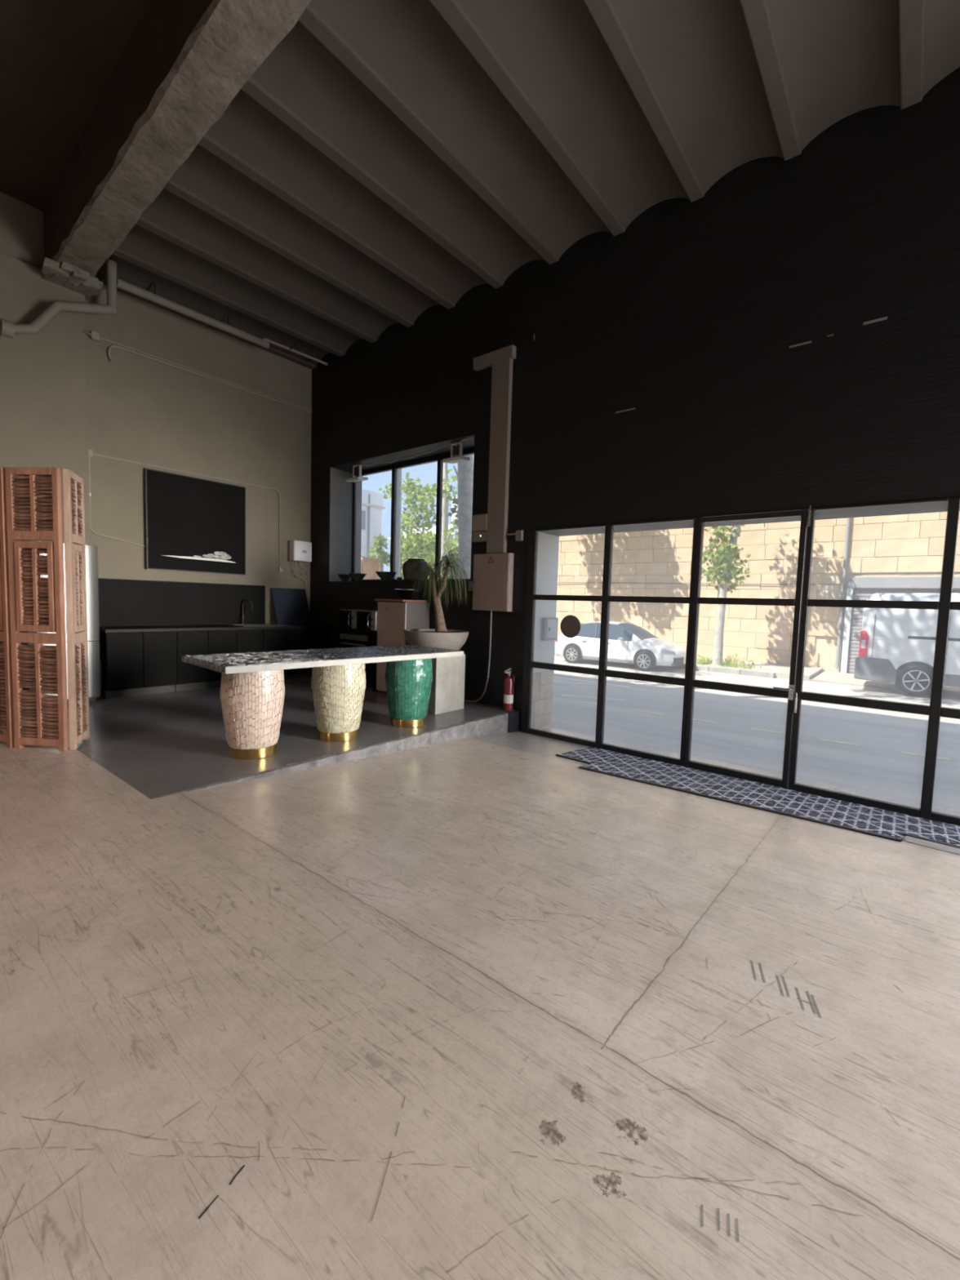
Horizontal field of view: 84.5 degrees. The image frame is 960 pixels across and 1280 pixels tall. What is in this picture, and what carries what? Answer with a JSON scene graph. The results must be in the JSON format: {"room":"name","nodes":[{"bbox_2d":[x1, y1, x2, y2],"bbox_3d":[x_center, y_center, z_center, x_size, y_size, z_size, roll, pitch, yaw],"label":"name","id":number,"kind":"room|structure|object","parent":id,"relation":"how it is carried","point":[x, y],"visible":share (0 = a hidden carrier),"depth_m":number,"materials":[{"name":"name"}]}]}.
{"room":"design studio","nodes":[
{"label":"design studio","id":0,"kind":"room"},
{"bbox_2d":[0,252,90,643],"bbox_3d":[-4.726,-1.630,5.746,0.100,4.570,0.775,5,5,39],"label":"wall","id":1,"kind":"structure","parent":0,"point":[44,421],"depth_m":5.62,"materials":[{"name":"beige paint"}]},
{"bbox_2d":[0,191,311,643],"bbox_3d":[-6.668,-1.715,3.662,0.300,6.300,12.300,5,5,39],"label":"wall","id":2,"kind":"structure","parent":0,"point":[140,409],"depth_m":6.82,"materials":[{"name":"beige paint"}]},
{"bbox_2d":[97,577,265,626],"bbox_3d":[-3.840,-0.481,7.027,0.017,0.567,2.075,5,5,39],"label":"backsplash","id":3,"kind":"structure","parent":2,"relation":"attached to","point":[122,602],"depth_m":6.88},
{"bbox_2d":[88,448,279,559],"bbox_3d":[-3.756,-1.498,7.010,0.028,1.455,2.392,5,5,39],"label":"conduit","id":4,"kind":"object","parent":2,"relation":"attached to","point":[91,454],"visible":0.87,"depth_m":6.46,"materials":[{"name":"beige metal"}]},
{"bbox_2d":[144,467,245,574],"bbox_3d":[-3.724,-1.514,7.000,0.038,1.227,1.254,5,5,39],"label":"painting","id":5,"kind":"object","parent":2,"relation":"attached to","point":[193,524],"visible":1,"depth_m":6.94,"materials":[{"name":"black fabric"}]},
{"bbox_2d":[83,329,311,413],"bbox_3d":[-3.508,-3.414,7.030,0.127,0.263,2.938,5,5,39],"label":"conduit","id":6,"kind":"object","parent":2,"relation":"attached to","point":[94,335],"visible":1,"depth_m":6.72,"materials":[{"name":"beige metal"}]},
{"bbox_2d":[287,540,311,562],"bbox_3d":[-2.758,-1.359,8.121,0.202,0.310,0.320,5,5,39],"label":"dispenser","id":7,"kind":"object","parent":2,"relation":"attached to","point":[297,551],"visible":1,"depth_m":8.03,"materials":[{"name":"white plastic"}]},
{"bbox_2d":[292,561,309,589],"bbox_3d":[-2.785,-1.003,8.206,0.032,0.418,0.282,5,5,39],"label":"loose wires","id":8,"kind":"object","parent":7,"relation":"hanging from","point":[292,562],"visible":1,"depth_m":8.20,"materials":[{"name":"grey"}]},
{"bbox_2d":[0,728,959,1279],"bbox_3d":[-1.403,1.518,-0.078,13.600,0.701,12.920,5,5,39],"label":"floor","id":9,"kind":"structure","parent":0,"point":[494,1006],"depth_m":1.50,"materials":[{"name":"concrete"}]},
{"bbox_2d":[0,466,89,751],"bbox_3d":[-3.438,-0.224,3.988,0.807,2.073,0.380,1,4,-11],"label":"screen","id":10,"kind":"object","parent":9,"relation":"on","point":[29,602],"visible":1,"depth_m":3.91,"materials":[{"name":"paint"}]},
{"bbox_2d":[67,677,519,799],"bbox_3d":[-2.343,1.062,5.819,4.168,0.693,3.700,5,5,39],"label":"platform","id":11,"kind":"object","parent":9,"relation":"on","point":[166,744],"visible":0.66,"depth_m":4.56,"materials":[{"name":"grey paint"}]},
{"bbox_2d":[20,540,100,703],"bbox_3d":[-4.480,-0.175,5.631,0.584,1.680,0.600,5,5,39],"label":"fridge","id":12,"kind":"object","parent":11,"relation":"on","point":[91,552],"visible":0.17,"depth_m":5.65,"materials":[{"name":"metal"}]},
{"bbox_2d":[98,631,177,698],"bbox_3d":[-4.122,0.259,6.298,0.588,0.740,0.738,5,5,39],"label":"base cabinet","id":13,"kind":"object","parent":11,"relation":"on","point":[136,663],"visible":0.96,"depth_m":6.08,"materials":[{"name":"black laminate"}]},
{"bbox_2d":[99,623,332,632],"bbox_3d":[-3.414,-0.170,7.121,0.596,0.038,2.935,5,5,39],"label":"countertop","id":14,"kind":"structure","parent":13,"relation":"on","point":[215,627],"depth_m":6.63,"materials":[{"name":"black stone"}]},
{"bbox_2d":[238,599,253,624],"bbox_3d":[-3.316,-0.399,7.509,0.196,0.366,0.086,2,4,-2],"label":"tap","id":15,"kind":"object","parent":14,"relation":"on","point":[245,600],"visible":0.97,"depth_m":7.51,"materials":[{"name":"black metal"}]},
{"bbox_2d":[227,623,292,626],"bbox_3d":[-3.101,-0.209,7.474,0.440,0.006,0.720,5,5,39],"label":"sink","id":16,"kind":"object","parent":14,"relation":"in","point":[264,624],"visible":0.99,"depth_m":7.45,"materials":[{"name":"metal"}]},
{"bbox_2d":[238,624,262,626],"bbox_3d":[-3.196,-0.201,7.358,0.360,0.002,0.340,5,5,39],"label":"basin","id":17,"kind":"object","parent":16,"relation":"in","point":[238,624],"depth_m":7.41,"materials":[{"name":"metal"}]},
{"bbox_2d":[270,587,311,624],"bbox_3d":[-2.869,-0.512,8.045,0.198,0.542,0.570,5,5,39],"label":"leaning board","id":18,"kind":"object","parent":14,"relation":"on","point":[291,606],"visible":0.93,"depth_m":8.03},
{"bbox_2d":[174,630,236,691],"bbox_3d":[-3.659,0.233,6.866,0.588,0.740,0.726,5,5,39],"label":"base cabinet","id":19,"kind":"object","parent":11,"relation":"on","point":[189,677],"visible":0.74,"depth_m":6.62,"materials":[{"name":"black laminate"}]},
{"bbox_2d":[236,628,287,674],"bbox_3d":[-3.199,0.206,7.430,0.588,0.740,0.726,5,5,39],"label":"base cabinet","id":20,"kind":"object","parent":11,"relation":"on","point":[248,640],"visible":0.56,"depth_m":7.22,"materials":[{"name":"black laminate"}]},
{"bbox_2d":[284,627,330,679],"bbox_3d":[-2.740,0.180,7.993,0.588,0.740,0.726,5,5,39],"label":"base cabinet","id":21,"kind":"object","parent":11,"relation":"on","point":[297,638],"visible":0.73,"depth_m":7.77,"materials":[{"name":"black laminate"}]},
{"bbox_2d":[181,644,463,759],"bbox_3d":[-1.213,0.473,4.546,0.827,0.736,2.210,6,6,43],"label":"table","id":22,"kind":"object","parent":11,"relation":"on","point":[252,691],"visible":1,"depth_m":4.32,"materials":[{"name":"tile"}]},
{"bbox_2d":[404,628,468,649],"bbox_3d":[-0.486,0.021,5.870,0.720,0.251,0.720,5,5,39],"label":"bowl","id":23,"kind":"object","parent":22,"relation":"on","point":[453,639],"visible":0.76,"depth_m":5.59,"materials":[{"name":"ceramic"}]},
{"bbox_2d":[407,541,481,631],"bbox_3d":[-0.422,-0.576,5.812,0.857,0.982,0.715,4,5,28],"label":"palm","id":24,"kind":"object","parent":23,"relation":"on","point":[440,624],"visible":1,"depth_m":5.77,"materials":[{"name":"green plant"}]},
{"bbox_2d":[336,628,378,692],"bbox_3d":[-1.545,0.252,7.167,0.780,0.785,0.524,5,5,39],"label":"base cabinet","id":25,"kind":"object","parent":11,"relation":"on","point":[345,637],"visible":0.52,"depth_m":6.85,"materials":[{"name":"black laminate"}]},
{"bbox_2d":[340,632,368,679],"bbox_3d":[-1.676,0.209,6.969,0.580,0.570,0.054,5,5,39],"label":"oven","id":26,"kind":"object","parent":25,"relation":"in","point":[347,639],"depth_m":6.92,"materials":[{"name":"metal"}]},
{"bbox_2d":[338,609,371,630],"bbox_3d":[-1.681,-0.281,7.232,0.385,0.260,0.416,5,5,39],"label":"microwave","id":27,"kind":"object","parent":25,"relation":"on","point":[347,618],"visible":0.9,"depth_m":7.08,"materials":[{"name":"metal"}]},
{"bbox_2d":[356,610,377,631],"bbox_3d":[-1.373,-0.254,6.983,0.385,0.260,0.416,5,5,39],"label":"microwave","id":28,"kind":"object","parent":25,"relation":"on","point":[366,620],"visible":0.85,"depth_m":6.83,"materials":[{"name":"metal"}]},
{"bbox_2d":[376,601,430,693],"bbox_3d":[-0.989,0.101,6.772,0.518,1.175,0.423,5,5,39],"label":"base cabinet","id":29,"kind":"object","parent":11,"relation":"on","point":[393,617],"visible":0.54,"depth_m":6.60,"materials":[{"name":"laminate"}]},
{"bbox_2d":[374,598,427,602],"bbox_3d":[-1.004,-0.501,6.726,0.530,0.028,0.430,5,5,39],"label":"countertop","id":30,"kind":"structure","parent":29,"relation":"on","point":[375,599],"depth_m":6.55,"materials":[{"name":"wood"}]},
{"bbox_2d":[394,589,420,599],"bbox_3d":[-0.917,-0.572,6.658,0.338,0.126,0.338,5,5,39],"label":"bowl","id":31,"kind":"object","parent":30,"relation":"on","point":[407,594],"visible":0.95,"depth_m":6.56,"materials":[{"name":"black ceramic"}]},
{"bbox_2d":[426,653,465,714],"bbox_3d":[-0.546,0.454,5.929,0.592,0.618,0.465,5,5,39],"label":"plinth","id":32,"kind":"object","parent":11,"relation":"on","point":[447,686],"visible":0.37,"depth_m":5.70,"materials":[{"name":"concrete"}]},
{"bbox_2d":[503,667,515,711],"bbox_3d":[0.315,0.552,5.897,0.124,0.476,0.115,1,4,-11],"label":"fire extinguisher","id":33,"kind":"object","parent":11,"relation":"on","point":[508,689],"visible":1,"depth_m":5.86,"materials":[{"name":"red metal"}]},
{"bbox_2d":[555,746,959,848],"bbox_3d":[2.087,1.158,3.915,3.261,0.085,0.920,5,5,39],"label":"rug","id":34,"kind":"object","parent":9,"relation":"on","point":[873,821],"visible":0.98,"depth_m":3.87,"materials":[{"name":"black fabric"}]},
{"bbox_2d":[905,835,959,854],"bbox_3d":[3.293,1.272,2.582,1.901,0.016,0.100,5,5,40],"label":"trim","id":35,"kind":"structure","parent":9,"relation":"on","point":[908,839],"depth_m":3.11,"materials":[{"name":"stone"}]},
{"bbox_2d":[0,0,959,369],"bbox_3d":[-1.220,-4.074,-0.697,13.900,1.150,13.200,5,5,39],"label":"ceiling","id":36,"kind":"structure","parent":0,"point":[387,162],"depth_m":4.06,"materials":[{"name":"beige paint"}]},
{"bbox_2d":[0,259,116,338],"bbox_3d":[-4.371,-3.581,5.528,0.150,1.129,0.987,5,5,39],"label":"drain pipe","id":37,"kind":"object","parent":36,"relation":"attached to","point":[7,328],"visible":1,"depth_m":5.52,"materials":[{"name":"grey metal"}]},
{"bbox_2d":[41,0,311,299],"bbox_3d":[0.512,-3.785,1.471,13.312,0.871,0.562,5,5,40],"label":"beam","id":38,"kind":"structure","parent":36,"relation":"attached to","point":[183,64],"depth_m":3.86,"materials":[{"name":"concrete"}]},
{"bbox_2d":[116,278,269,348],"bbox_3d":[-3.465,-4.061,6.544,0.092,0.220,1.780,5,5,39],"label":"ceiling pipe","id":39,"kind":"object","parent":36,"relation":"hanging from","point":[121,284],"visible":0.99,"depth_m":6.41,"materials":[{"name":"grey metal"}]},
{"bbox_2d":[262,337,327,365],"bbox_3d":[-2.596,-4.089,7.522,0.304,0.127,0.992,4,5,25],"label":"ceiling pipe","id":40,"kind":"object","parent":36,"relation":"attached to","point":[264,340],"visible":1,"depth_m":7.46,"materials":[{"name":"beige metal"}]},
{"bbox_2d":[310,66,959,731],"bbox_3d":[2.558,-1.497,4.478,13.600,6.300,0.602,5,5,39],"label":"wall","id":41,"kind":"structure","parent":0,"point":[784,336],"depth_m":4.56,"materials":[{"name":"black paint"}]},
{"bbox_2d":[328,467,352,581],"bbox_3d":[-2.149,-1.757,8.188,0.007,1.708,0.419,5,5,39],"label":"trim","id":42,"kind":"structure","parent":41,"relation":"attached to","point":[340,490],"depth_m":8.17,"materials":[{"name":"grey paint"}]},
{"bbox_2d":[337,573,351,581],"bbox_3d":[-2.029,-0.933,7.954,0.230,0.104,0.230,5,5,39],"label":"bowl","id":43,"kind":"object","parent":41,"relation":"on","point":[344,577],"visible":0.89,"depth_m":7.88,"materials":[{"name":"ceramic"}]},
{"bbox_2d":[345,465,368,482],"bbox_3d":[-1.807,-2.451,7.760,0.300,0.243,0.184,5,5,39],"label":"floodlight","id":44,"kind":"object","parent":41,"relation":"attached to","point":[357,471],"visible":0.94,"depth_m":7.75,"materials":[{"name":"white plastic"}]},
{"bbox_2d":[348,573,366,581],"bbox_3d":[-1.796,-0.917,7.765,0.260,0.114,0.260,5,5,39],"label":"bowl","id":45,"kind":"object","parent":41,"relation":"on","point":[356,576],"visible":0.97,"depth_m":7.69,"materials":[{"name":"ceramic"}]},
{"bbox_2d":[375,571,396,581],"bbox_3d":[-1.308,-0.882,7.368,0.300,0.129,0.300,5,5,39],"label":"bowl","id":46,"kind":"object","parent":41,"relation":"on","point":[384,575],"visible":0.94,"depth_m":7.28,"materials":[{"name":"ceramic"}]},
{"bbox_2d":[396,577,401,581],"bbox_3d":[-1.094,-0.827,7.177,0.070,0.062,0.068,5,5,39],"label":"pot","id":47,"kind":"object","parent":41,"relation":"on","point":[398,579],"visible":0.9,"depth_m":7.15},
{"bbox_2d":[351,448,474,581],"bbox_3d":[-0.903,-1.670,7.485,2.833,1.710,0.060,5,5,39],"label":"window","id":48,"kind":"structure","parent":41,"relation":"in","point":[393,468],"depth_m":7.72,"materials":[{"name":"black metal"}]},
{"bbox_2d":[355,436,474,466],"bbox_3d":[-0.924,-2.435,6.957,2.261,0.098,0.030,5,5,39],"label":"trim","id":49,"kind":"structure","parent":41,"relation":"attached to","point":[471,437],"depth_m":6.86,"materials":[{"name":"grey plastic"}]},
{"bbox_2d":[402,558,429,581],"bbox_3d":[-0.857,-0.931,7.076,0.360,0.296,0.360,5,5,39],"label":"jar","id":50,"kind":"object","parent":41,"relation":"on","point":[407,567],"visible":0.86,"depth_m":6.93,"materials":[{"name":"grey ceramic"}]},
{"bbox_2d":[442,441,470,463],"bbox_3d":[-0.289,-2.318,6.528,0.300,0.243,0.184,5,5,39],"label":"floodlight","id":51,"kind":"object","parent":41,"relation":"attached to","point":[456,451],"visible":0.96,"depth_m":6.52,"materials":[{"name":"white plastic"}]},
{"bbox_2d":[468,581,473,591],"bbox_3d":[-0.089,-0.638,6.260,0.105,0.115,0.045,5,5,39],"label":"wall socket","id":52,"kind":"object","parent":41,"relation":"attached to","point":[471,583],"visible":0.45,"depth_m":6.25,"materials":[{"name":"grey plastic"}]},
{"bbox_2d":[472,531,487,542],"bbox_3d":[0.012,-1.196,6.139,0.217,0.112,0.064,5,5,39],"label":"box","id":53,"kind":"object","parent":41,"relation":"attached to","point":[481,536],"visible":0.86,"depth_m":6.12,"materials":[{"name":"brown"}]},
{"bbox_2d":[472,513,487,532],"bbox_3d":[0.016,-1.353,6.123,0.212,0.192,0.073,5,5,39],"label":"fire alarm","id":54,"kind":"object","parent":41,"relation":"attached to","point":[479,521],"visible":0.77,"depth_m":6.09,"materials":[{"name":"beige plastic"}]},
{"bbox_2d":[472,552,514,611],"bbox_3d":[0.145,-0.657,6.028,0.517,0.650,0.108,5,5,39],"label":"box","id":55,"kind":"object","parent":41,"relation":"attached to","point":[495,571],"visible":1,"depth_m":5.96,"materials":[{"name":"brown metal"}]},
{"bbox_2d":[465,610,492,702],"bbox_3d":[-0.016,0.204,6.237,0.351,1.103,0.028,5,5,39],"label":"power cable","id":56,"kind":"object","parent":55,"relation":"hanging from","point":[483,693],"visible":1,"depth_m":6.14,"materials":[{"name":"grey plastic"}]},
{"bbox_2d":[473,344,515,553],"bbox_3d":[0.127,-2.104,5.994,0.555,2.230,0.072,5,5,39],"label":"duct","id":57,"kind":"object","parent":41,"relation":"attached to","point":[500,360],"visible":0.93,"depth_m":5.89,"materials":[{"name":"metal"}]},
{"bbox_2d":[506,529,524,541],"bbox_3d":[0.381,-1.151,5.850,0.222,0.115,0.050,5,5,39],"label":"junction box","id":58,"kind":"object","parent":41,"relation":"attached to","point":[519,534],"visible":1,"depth_m":5.79,"materials":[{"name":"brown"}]},
{"bbox_2d":[530,670,554,729],"bbox_3d":[0.691,0.775,6.146,0.020,0.820,0.560,5,5,39],"label":"trim","id":59,"kind":"structure","parent":41,"relation":"attached to","point":[542,685],"depth_m":6.17,"materials":[{"name":"stone"}]},
{"bbox_2d":[533,531,559,672],"bbox_3d":[0.725,-0.421,6.062,0.016,1.580,0.560,5,5,39],"label":"trim","id":60,"kind":"structure","parent":41,"relation":"attached to","point":[548,544],"depth_m":6.07,"materials":[{"name":"white paint"}]},
{"bbox_2d":[541,617,558,640],"bbox_3d":[0.817,-0.129,6.146,0.060,0.260,0.285,5,5,39],"label":"meter box","id":61,"kind":"object","parent":41,"relation":"attached to","point":[549,625],"visible":1,"depth_m":6.09,"materials":[{"name":"grey metal"}]},
{"bbox_2d":[520,516,697,766],"bbox_3d":[1.197,-0.015,5.280,1.784,2.250,0.055,5,5,39],"label":"window","id":62,"kind":"structure","parent":41,"relation":"in","point":[529,664],"depth_m":5.25,"materials":[{"name":"black metal"}]},
{"bbox_2d":[560,614,580,637],"bbox_3d":[0.937,-0.140,5.478,0.236,0.236,0.006,5,5,39],"label":"round sticker","id":63,"kind":"object","parent":62,"relation":"attached to","point":[570,626],"visible":1,"depth_m":5.47,"materials":[{"name":"brown paper"}]},
{"bbox_2d":[684,505,811,788],"bbox_3d":[2.195,0.071,4.421,0.850,2.280,0.131,5,5,39],"label":"door","id":64,"kind":"structure","parent":41,"relation":"in","point":[788,693],"depth_m":4.37,"materials":[{"name":"black metal"}]},
{"bbox_2d":[788,497,959,826],"bbox_3d":[3.572,0.194,3.353,2.685,2.250,0.055,5,5,39],"label":"window","id":65,"kind":"structure","parent":41,"relation":"in","point":[935,711],"depth_m":3.75,"materials":[{"name":"black metal"}]},
{"bbox_2d":[555,511,959,672],"bbox_3d":[11.517,-2.249,13.851,25.000,7.000,0.512,5,5,39],"label":"wall","id":66,"kind":"structure","parent":0,"point":[900,545],"depth_m":16.07,"materials":[{"name":"beige brick"}]},
{"bbox_2d":[557,582,840,585],"bbox_3d":[5.840,-1.947,18.126,10.870,0.091,0.024,5,5,39],"label":"cable","id":67,"kind":"object","parent":66,"relation":"attached to","point":[557,582],"visible":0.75,"depth_m":17.06,"materials":[{"name":"plastic"}]},
{"bbox_2d":[835,517,850,668],"bbox_3d":[10.103,-2.364,14.593,0.086,6.360,0.090,5,5,39],"label":"downpipe","id":68,"kind":"object","parent":66,"relation":"attached to","point":[848,519],"visible":0.66,"depth_m":14.63,"materials":[{"name":"grey metal"}]},
{"bbox_2d":[840,577,959,673],"bbox_3d":[12.028,-0.236,13.091,4.980,2.635,0.130,5,5,39],"label":"roller door","id":69,"kind":"structure","parent":66,"relation":"in","point":[864,588],"depth_m":14.34,"materials":[{"name":"grey metal"}]},
{"label":"outside","id":70,"kind":"structure","parent":0,"visible":0},
{"bbox_2d":[554,644,823,680],"bbox_3d":[-8.752,-0.449,28.357,45.600,0.535,2.770,5,5,39],"label":"pavement","id":71,"kind":"structure","parent":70,"point":[767,669],"depth_m":14.27,"materials":[{"name":"concrete"}]},
{"bbox_2d":[366,533,390,579],"bbox_3d":[-4.446,-2.523,23.672,1.276,4.538,0.821,-2,5,-39],"label":"tree","id":72,"kind":"object","parent":71,"relation":"on","point":[379,541],"visible":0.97,"depth_m":23.46,"materials":[{"name":"green plant"}]},
{"bbox_2d":[377,462,458,576],"bbox_3d":[-2.177,-3.844,21.869,5.408,7.622,1.907,5,5,39],"label":"street tree","id":73,"kind":"object","parent":71,"relation":"on","point":[408,543],"visible":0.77,"depth_m":21.59,"materials":[{"name":"green plant"}]},
{"bbox_2d":[696,652,762,669],"bbox_3d":[6.586,0.491,15.020,2.566,0.414,0.816,5,5,39],"label":"weeds","id":74,"kind":"object","parent":71,"relation":"on","point":[728,663],"visible":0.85,"depth_m":14.65,"materials":[{"name":"green plant"}]},
{"bbox_2d":[701,523,764,665],"bbox_3d":[7.262,-2.311,14.509,2.312,6.177,1.652,5,5,39],"label":"street tree","id":75,"kind":"object","parent":71,"relation":"on","point":[721,562],"visible":0.44,"depth_m":14.71,"materials":[{"name":"green plant"}]},
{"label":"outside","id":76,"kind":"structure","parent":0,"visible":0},
{"bbox_2d":[808,671,959,696],"bbox_3d":[22.277,2.317,3.267,34.400,0.445,2.650,5,5,39],"label":"driveway","id":77,"kind":"structure","parent":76,"point":[827,677],"depth_m":12.82,"materials":[{"name":"concrete"}]},
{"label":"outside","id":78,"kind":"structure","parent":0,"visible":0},
{"bbox_2d":[551,656,959,809],"bbox_3d":[8.632,-0.871,38.288,100.000,0.200,59.400,5,5,39],"label":"street","id":79,"kind":"structure","parent":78,"point":[873,750],"depth_m":7.43,"materials":[{"name":"grey asphalt"}]},
{"bbox_2d":[360,557,383,579],"bbox_3d":[-4.993,-1.931,24.041,0.350,3.530,1.200,5,5,39],"label":"brick wall","id":80,"kind":"structure","parent":79,"relation":"on","point":[369,566],"depth_m":23.72,"materials":[{"name":"brick"}]},
{"bbox_2d":[360,488,385,558],"bbox_3d":[-9.324,-4.417,28.456,4.250,7.600,7.150,5,5,39],"label":"apartment building","id":81,"kind":"structure","parent":79,"relation":"on","point":[372,506],"depth_m":29.07,"materials":[{"name":"white concrete"}]},
{"bbox_2d":[395,468,401,579],"bbox_3d":[-1.741,-1.455,11.084,0.146,4.480,0.150,5,5,39],"label":"lamp post","id":82,"kind":"object","parent":79,"relation":"on","point":[399,471],"visible":0.2,"depth_m":10.96,"materials":[{"name":"metal"}]},
{"bbox_2d":[387,524,453,547],"bbox_3d":[-2.311,-4.035,33.762,5.900,6.500,4.800,5,5,39],"label":"house","id":83,"kind":"structure","parent":79,"relation":"on","point":[433,528],"depth_m":33.00,"materials":[{"name":"grey paint"}]},
{"bbox_2d":[388,538,458,579],"bbox_3d":[-2.631,-2.523,25.162,4.426,4.692,1.531,5,5,39],"label":"hedge","id":84,"kind":"object","parent":79,"relation":"on","point":[404,556],"visible":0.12,"depth_m":25.12,"materials":[{"name":"green plant"}]},
{"bbox_2d":[451,496,457,545],"bbox_3d":[2.030,-4.011,28.933,6.100,7.400,4.200,5,5,39],"label":"building","id":85,"kind":"structure","parent":79,"relation":"on","point":[453,517],"depth_m":28.95,"materials":[{"name":"grey"}]},
{"bbox_2d":[442,454,473,578],"bbox_3d":[-0.878,-3.599,11.171,4.051,8.839,2.981,5,5,39],"label":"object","id":86,"kind":"object","parent":79,"relation":"on","point":[464,474],"visible":0.05,"depth_m":9.77,"materials":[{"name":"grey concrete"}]},
{"bbox_2d":[555,621,686,671],"bbox_3d":[4.034,0.112,15.279,3.650,1.283,1.612,5,5,39],"label":"car","id":87,"kind":"object","parent":79,"relation":"on","point":[628,642],"visible":0.94,"depth_m":14.63,"materials":[{"name":"white paint"}]},
{"bbox_2d":[671,657,684,666],"bbox_3d":[5.238,0.559,14.035,0.160,0.200,0.635,5,5,39],"label":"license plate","id":88,"kind":"object","parent":87,"relation":"attached to","point":[675,661],"depth_m":13.83,"materials":[{"name":"plastic"}]},
{"bbox_2d":[853,593,959,697],"bbox_3d":[10.674,0.175,10.696,4.890,2.215,1.920,5,5,39],"label":"van","id":89,"kind":"object","parent":79,"relation":"on","point":[896,647],"visible":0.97,"depth_m":11.10,"materials":[{"name":"white paint"}]},
{"bbox_2d":[858,630,869,656],"bbox_3d":[8.419,0.072,11.587,0.160,0.569,0.140,5,5,39],"label":"tail lamp","id":90,"kind":"object","parent":89,"relation":"on","point":[864,649],"depth_m":11.53,"materials":[{"name":"red plastic"}]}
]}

